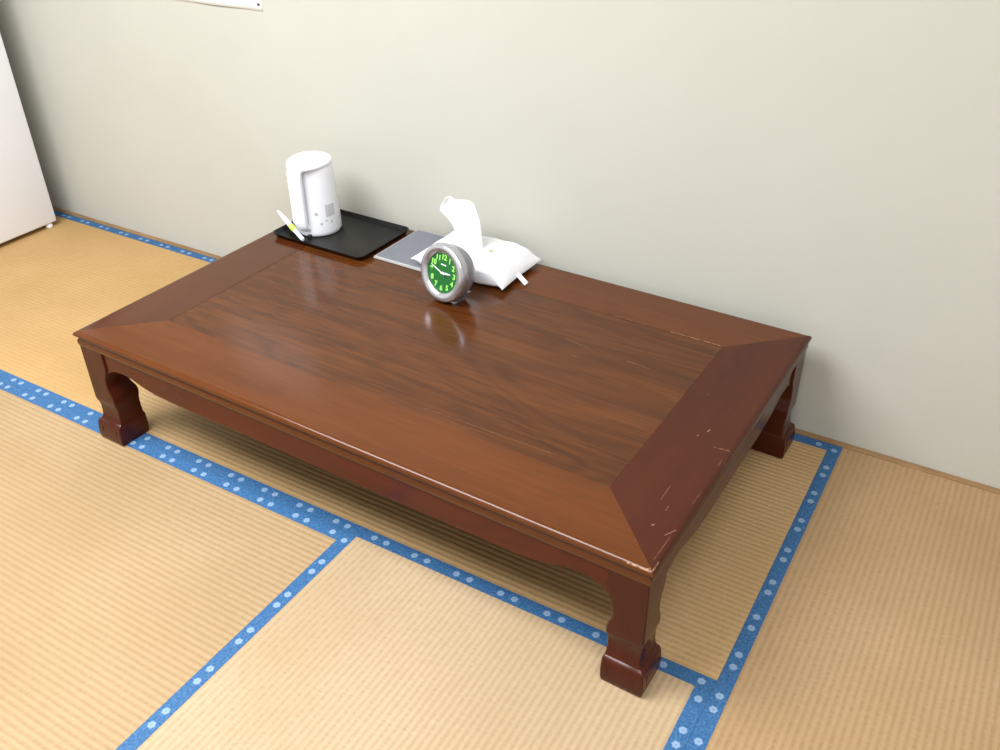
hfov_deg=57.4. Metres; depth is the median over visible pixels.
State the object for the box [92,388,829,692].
mat
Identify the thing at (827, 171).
wall
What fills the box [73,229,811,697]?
table
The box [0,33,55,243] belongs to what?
refrigerator
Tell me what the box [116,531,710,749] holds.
mat
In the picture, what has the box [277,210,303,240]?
pen
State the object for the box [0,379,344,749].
mat
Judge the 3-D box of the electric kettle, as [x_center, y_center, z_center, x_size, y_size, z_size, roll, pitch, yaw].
[-0.549,-0.529,2.670,0.137,0.221,0.157,18,38,26]
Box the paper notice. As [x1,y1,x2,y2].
[179,0,262,11]
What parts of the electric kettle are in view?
handle, lid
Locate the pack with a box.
[411,196,541,289]
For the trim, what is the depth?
2.35 m
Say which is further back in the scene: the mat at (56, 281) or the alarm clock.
the mat at (56, 281)
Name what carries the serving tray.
on the table
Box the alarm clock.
[421,242,474,304]
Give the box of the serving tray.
[273,209,408,259]
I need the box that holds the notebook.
[373,230,443,270]
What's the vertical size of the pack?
0.192 m
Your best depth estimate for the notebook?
2.60 m
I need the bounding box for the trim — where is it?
[52,206,999,494]
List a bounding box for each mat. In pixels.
[0,210,216,418]
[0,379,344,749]
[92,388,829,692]
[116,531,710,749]
[684,444,999,749]
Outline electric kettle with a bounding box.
[286,151,341,237]
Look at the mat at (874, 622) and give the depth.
1.85 m
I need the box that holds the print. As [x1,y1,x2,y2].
[314,202,334,224]
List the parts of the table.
leg, frame rail, frame rail, panel, frame rail, leg, frame rail, leg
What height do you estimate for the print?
0.058 m
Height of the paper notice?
0.298 m
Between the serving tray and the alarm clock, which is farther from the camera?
the serving tray
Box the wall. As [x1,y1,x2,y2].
[0,0,999,488]

